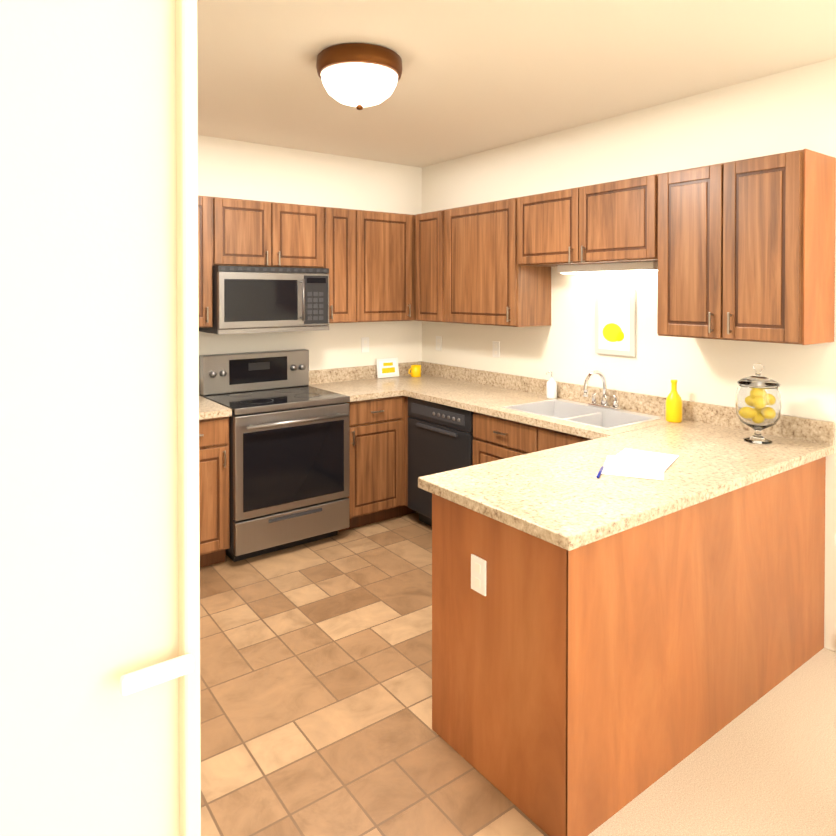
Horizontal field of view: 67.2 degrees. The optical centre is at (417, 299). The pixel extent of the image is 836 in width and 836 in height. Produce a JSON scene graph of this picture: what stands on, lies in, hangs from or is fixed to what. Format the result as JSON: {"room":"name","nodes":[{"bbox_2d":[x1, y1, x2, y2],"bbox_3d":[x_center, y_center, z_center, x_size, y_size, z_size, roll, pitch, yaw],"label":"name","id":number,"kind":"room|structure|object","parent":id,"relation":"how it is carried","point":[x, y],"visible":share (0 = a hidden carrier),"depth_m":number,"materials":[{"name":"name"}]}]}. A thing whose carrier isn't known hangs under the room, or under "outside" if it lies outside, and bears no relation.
{"room":"kitchen","nodes":[
{"label":"kitchen","id":0,"kind":"room"},
{"bbox_2d":[0,0,200,835],"bbox_3d":[-0.608,0.274,0.616,0.733,2.610,0.185,-1,1,-36],"label":"door","id":1,"kind":"structure","parent":0,"point":[99,557],"depth_m":0.73,"materials":[{"name":"beige paint"}]},
{"bbox_2d":[198,135,421,395],"bbox_3d":[-1.462,0.228,4.189,3.900,2.610,0.150,-1,1,-36],"label":"wall","id":2,"kind":"structure","parent":0,"point":[232,169],"depth_m":4.63,"materials":[{"name":"beige paint"}]},
{"bbox_2d":[198,196,225,328],"bbox_3d":[-1.490,-0.233,3.867,0.478,0.800,0.320,-1,1,-36],"label":"upper cabinet","id":3,"kind":"object","parent":2,"relation":"attached to","point":[211,210],"depth_m":3.83,"materials":[{"name":"brown wood"}]},
{"bbox_2d":[226,198,281,248],"bbox_3d":[-1.170,-0.426,4.101,0.434,0.420,0.320,-1,1,-36],"label":"upper cabinet","id":4,"kind":"object","parent":2,"relation":"attached to","point":[248,222],"depth_m":4.00,"materials":[{"name":"brown wood"}]},
{"bbox_2d":[199,245,333,334],"bbox_3d":[-1.013,-0.057,4.168,0.752,0.521,0.396,-1,1,-36],"label":"upper cabinet","id":5,"kind":"object","parent":2,"relation":"attached to","point":[256,290],"depth_m":4.01,"materials":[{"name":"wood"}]},
{"bbox_2d":[199,266,328,334],"bbox_3d":[-1.000,-0.004,4.150,0.752,0.415,0.443,-1,1,-36],"label":"microwave","id":6,"kind":"object","parent":5,"relation":"in","point":[243,299],"depth_m":3.98,"materials":[{"name":"grey metal"}]},
{"bbox_2d":[282,203,325,248],"bbox_3d":[-0.907,-0.428,4.294,0.434,0.420,0.320,-1,1,-36],"label":"upper cabinet","id":7,"kind":"object","parent":2,"relation":"attached to","point":[303,226],"depth_m":4.20,"materials":[{"name":"brown wood"}]},
{"bbox_2d":[326,207,365,322],"bbox_3d":[-0.629,-0.241,4.502,0.373,0.800,0.320,-1,1,-36],"label":"upper cabinet","id":8,"kind":"object","parent":2,"relation":"attached to","point":[345,228],"depth_m":4.41,"materials":[{"name":"brown wood"}]},
{"bbox_2d":[361,337,368,351],"bbox_3d":[-0.407,0.347,4.867,0.070,0.115,0.008,-1,1,-36],"label":"outlet","id":9,"kind":"object","parent":2,"relation":"attached to","point":[364,344],"visible":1,"depth_m":4.86,"materials":[{"name":"white plastic"}]},
{"bbox_2d":[366,211,405,321],"bbox_3d":[-0.361,-0.243,4.699,0.553,0.800,0.320,-1,1,-36],"label":"upper cabinet","id":10,"kind":"object","parent":2,"relation":"attached to","point":[385,231],"depth_m":4.59,"materials":[{"name":"brown wood"}]},
{"bbox_2d":[200,512,547,835],"bbox_3d":[-0.530,1.574,2.942,3.600,0.050,2.990,-1,1,-36],"label":"floor","id":11,"kind":"structure","parent":0,"point":[315,688],"depth_m":2.44,"materials":[{"name":"tile"}]},
{"bbox_2d":[199,416,229,567],"bbox_3d":[-1.428,1.103,3.750,0.416,0.872,0.606,-1,1,-36],"label":"base cabinet","id":12,"kind":"object","parent":11,"relation":"on","point":[214,517],"depth_m":3.58,"materials":[{"name":"brown wood"}]},
{"bbox_2d":[199,396,231,419],"bbox_3d":[-1.420,0.593,3.734,0.416,0.138,0.632,-1,1,-36],"label":"countertop","id":13,"kind":"structure","parent":12,"relation":"on","point":[208,409],"depth_m":3.60,"materials":[{"name":"stone"}]},
{"bbox_2d":[199,349,349,561],"bbox_3d":[-0.911,0.948,4.041,0.750,1.175,0.717,-1,1,-36],"label":"stove","id":14,"kind":"object","parent":11,"relation":"on","point":[288,457],"visible":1,"depth_m":3.85,"materials":[{"name":"grey metal"}]},
{"bbox_2d":[338,396,394,531],"bbox_3d":[-0.465,1.094,4.460,0.450,0.872,0.606,-1,1,-36],"label":"base cabinet","id":15,"kind":"object","parent":11,"relation":"on","point":[371,497],"depth_m":4.21,"materials":[{"name":"brown wood"}]},
{"bbox_2d":[308,366,398,401],"bbox_3d":[-0.474,0.584,4.432,0.410,0.138,0.632,-1,1,-36],"label":"countertop","id":16,"kind":"structure","parent":15,"relation":"on","point":[360,383],"depth_m":4.60,"materials":[{"name":"stone"}]},
{"bbox_2d":[395,396,474,517],"bbox_3d":[-0.047,1.090,4.744,0.669,0.872,0.644,-1,1,-36],"label":"base cabinet","id":17,"kind":"object","parent":11,"relation":"on","point":[401,402],"depth_m":4.34,"materials":[{"name":"brown wood"}]},
{"bbox_2d":[367,361,834,477],"bbox_3d":[0.666,0.603,3.785,0.655,0.411,3.027,-1,1,-36],"label":"countertop","id":18,"kind":"structure","parent":17,"relation":"on","point":[717,430],"depth_m":3.44,"materials":[{"name":"stone"}]},
{"bbox_2d":[376,358,398,377],"bbox_3d":[-0.238,0.533,4.943,0.200,0.149,0.032,-1,1,-36],"label":"sign","id":19,"kind":"object","parent":18,"relation":"on","point":[387,367],"visible":1,"depth_m":4.93,"materials":[{"name":"white paper"}]},
{"bbox_2d":[408,365,420,376],"bbox_3d":[-0.029,0.562,4.970,0.115,0.090,0.084,-1,1,-36],"label":"mug","id":20,"kind":"object","parent":18,"relation":"on","point":[415,370],"visible":1,"depth_m":4.94,"materials":[{"name":"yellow ceramic"}]},
{"bbox_2d":[546,371,556,398],"bbox_3d":[0.838,0.534,3.969,0.080,0.173,0.066,-1,1,-36],"label":"soap dispenser","id":21,"kind":"object","parent":18,"relation":"on","point":[551,388],"visible":0.98,"depth_m":3.95,"materials":[{"name":"white plastic"}]},
{"bbox_2d":[502,399,660,429],"bbox_3d":[0.900,0.718,3.507,0.485,0.188,0.740,-1,1,-36],"label":"sink","id":22,"kind":"object","parent":18,"relation":"in","point":[596,415],"depth_m":3.59,"materials":[{"name":"white ceramic"}]},
{"bbox_2d":[583,370,621,409],"bbox_3d":[1.018,0.511,3.588,0.212,0.223,0.205,-1,1,-36],"label":"faucet","id":23,"kind":"object","parent":18,"relation":"on","point":[604,405],"depth_m":3.62,"materials":[{"name":"silver metal"}]},
{"bbox_2d":[666,380,681,422],"bbox_3d":[1.326,0.522,3.260,0.080,0.215,0.080,-1,1,-36],"label":"bottle","id":24,"kind":"object","parent":18,"relation":"on","point":[673,407],"visible":1,"depth_m":3.23,"materials":[{"name":"yellow glass"}]},
{"bbox_2d":[735,363,781,443],"bbox_3d":[1.525,0.459,2.821,0.184,0.352,0.184,-1,1,-36],"label":"lemon jar","id":25,"kind":"object","parent":18,"relation":"on","point":[758,404],"visible":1,"depth_m":2.76,"materials":[{"name":"clear glass"}]},
{"bbox_2d":[408,397,473,525],"bbox_3d":[0.354,1.098,4.228,0.605,0.867,0.654,-1,1,-36],"label":"dishwasher","id":26,"kind":"object","parent":11,"relation":"on","point":[440,438],"visible":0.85,"depth_m":4.09,"materials":[{"name":"grey metal"}]},
{"bbox_2d":[432,493,698,835],"bbox_3d":[0.491,1.122,2.227,0.649,0.872,0.644,-1,1,-36],"label":"base cabinet","id":27,"kind":"object","parent":11,"relation":"on","point":[587,688],"depth_m":1.96,"materials":[{"name":"brown wood"}]},
{"bbox_2d":[699,480,762,746],"bbox_3d":[0.876,1.118,2.541,0.602,0.872,0.685,-1,1,-36],"label":"base cabinet","id":28,"kind":"object","parent":11,"relation":"on","point":[730,523],"depth_m":2.30,"materials":[{"name":"brown wood"}]},
{"bbox_2d":[418,429,766,550],"bbox_3d":[0.643,0.660,2.336,1.102,0.038,0.720,-1,1,-36],"label":"countertop","id":29,"kind":"structure","parent":28,"relation":"on","point":[564,497],"depth_m":2.17,"materials":[{"name":"stone"}]},
{"bbox_2d":[596,466,603,477],"bbox_3d":[0.677,0.636,2.335,0.009,0.009,0.156,0,1,23],"label":"pen","id":30,"kind":"object","parent":29,"relation":"on","point":[600,471],"visible":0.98,"depth_m":2.32,"materials":[{"name":"blue plastic"}]},
{"bbox_2d":[601,448,678,479],"bbox_3d":[0.864,0.638,2.450,0.464,0.003,0.355,-1,1,-36],"label":"papers","id":31,"kind":"object","parent":29,"relation":"on","point":[626,462],"visible":1,"depth_m":2.44,"materials":[{"name":"white paper"}]},
{"bbox_2d":[763,457,825,695],"bbox_3d":[1.356,1.113,2.895,0.606,0.872,0.685,-1,1,-36],"label":"base cabinet","id":32,"kind":"object","parent":11,"relation":"on","point":[793,499],"depth_m":2.61,"materials":[{"name":"brown wood"}]},
{"bbox_2d":[197,0,835,167],"bbox_3d":[0.720,-1.099,1.214,3.900,0.120,7.500,-1,1,-36],"label":"ceiling","id":33,"kind":"structure","parent":0,"point":[477,76],"depth_m":2.79,"materials":[{"name":"white paint"}]},
{"bbox_2d":[316,43,401,109],"bbox_3d":[-0.256,-0.946,2.758,0.376,0.224,0.376,-1,1,-36],"label":"flush-mount ceiling light","id":34,"kind":"object","parent":33,"relation":"attached to","point":[359,76],"visible":1,"depth_m":2.63,"materials":[{"name":"white glass"}]},
{"bbox_2d":[422,58,835,651],"bbox_3d":[2.229,0.252,2.344,0.150,2.610,7.500,-1,1,-36],"label":"wall","id":35,"kind":"structure","parent":0,"point":[786,111],"depth_m":3.48,"materials":[{"name":"beige paint"}]},
{"bbox_2d":[406,210,441,321],"bbox_3d":[0.172,-0.243,4.671,0.385,0.800,0.370,-1,1,-36],"label":"upper cabinet","id":36,"kind":"object","parent":35,"relation":"attached to","point":[424,230],"depth_m":4.63,"materials":[{"name":"brown wood"}]},
{"bbox_2d":[436,336,441,350],"bbox_3d":[0.164,0.345,5.010,0.008,0.115,0.070,-1,1,-36],"label":"outlet","id":37,"kind":"object","parent":35,"relation":"attached to","point":[438,343],"visible":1,"depth_m":5.00,"materials":[{"name":"white plastic"}]},
{"bbox_2d":[493,341,499,357],"bbox_3d":[0.555,0.352,4.479,0.008,0.115,0.070,-1,1,-36],"label":"outlet","id":38,"kind":"object","parent":35,"relation":"attached to","point":[496,349],"visible":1,"depth_m":4.47,"materials":[{"name":"white plastic"}]},
{"bbox_2d":[442,197,561,326],"bbox_3d":[0.536,-0.237,4.233,0.320,0.800,0.767,-1,1,-36],"label":"upper cabinet","id":39,"kind":"object","parent":35,"relation":"attached to","point":[485,282],"depth_m":4.06,"materials":[{"name":"brown wood"}]},
{"bbox_2d":[522,189,605,268],"bbox_3d":[0.889,-0.421,3.752,0.320,0.420,0.530,-1,1,-36],"label":"upper cabinet","id":40,"kind":"object","parent":35,"relation":"attached to","point":[543,214],"depth_m":3.69,"materials":[{"name":"brown wood"}]},
{"bbox_2d":[566,174,657,264],"bbox_3d":[1.144,-0.417,3.406,0.320,0.420,0.529,-1,1,-36],"label":"upper cabinet","id":41,"kind":"object","parent":35,"relation":"attached to","point":[615,222],"depth_m":3.30,"materials":[{"name":"brown wood"}]},
{"bbox_2d":[595,290,635,356],"bbox_3d":[1.145,0.130,3.662,0.022,0.380,0.270,-1,1,-36],"label":"framed picture","id":42,"kind":"object","parent":35,"relation":"attached to","point":[615,322],"visible":1,"depth_m":3.65,"materials":[{"name":"white paper"}]},
{"bbox_2d":[642,166,705,337],"bbox_3d":[1.401,-0.222,3.060,0.320,0.800,0.443,-1,1,-36],"label":"upper cabinet","id":43,"kind":"object","parent":35,"relation":"attached to","point":[680,266],"depth_m":2.99,"materials":[{"name":"brown wood"}]},
{"bbox_2d":[702,149,835,344],"bbox_3d":[1.579,-0.219,2.819,0.320,0.800,0.395,-1,1,-36],"label":"upper cabinet","id":44,"kind":"object","parent":35,"relation":"attached to","point":[741,250],"depth_m":2.69,"materials":[{"name":"brown wood"}]},
{"bbox_2d":[588,647,835,835],"bbox_3d":[1.607,1.609,0.045,3.600,0.054,4.210,-1,1,-36],"label":"floor carpet","id":45,"kind":"object","parent":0,"point":[765,765],"visible":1,"depth_m":2.05,"materials":[{"name":"beige carpet"}]}
]}

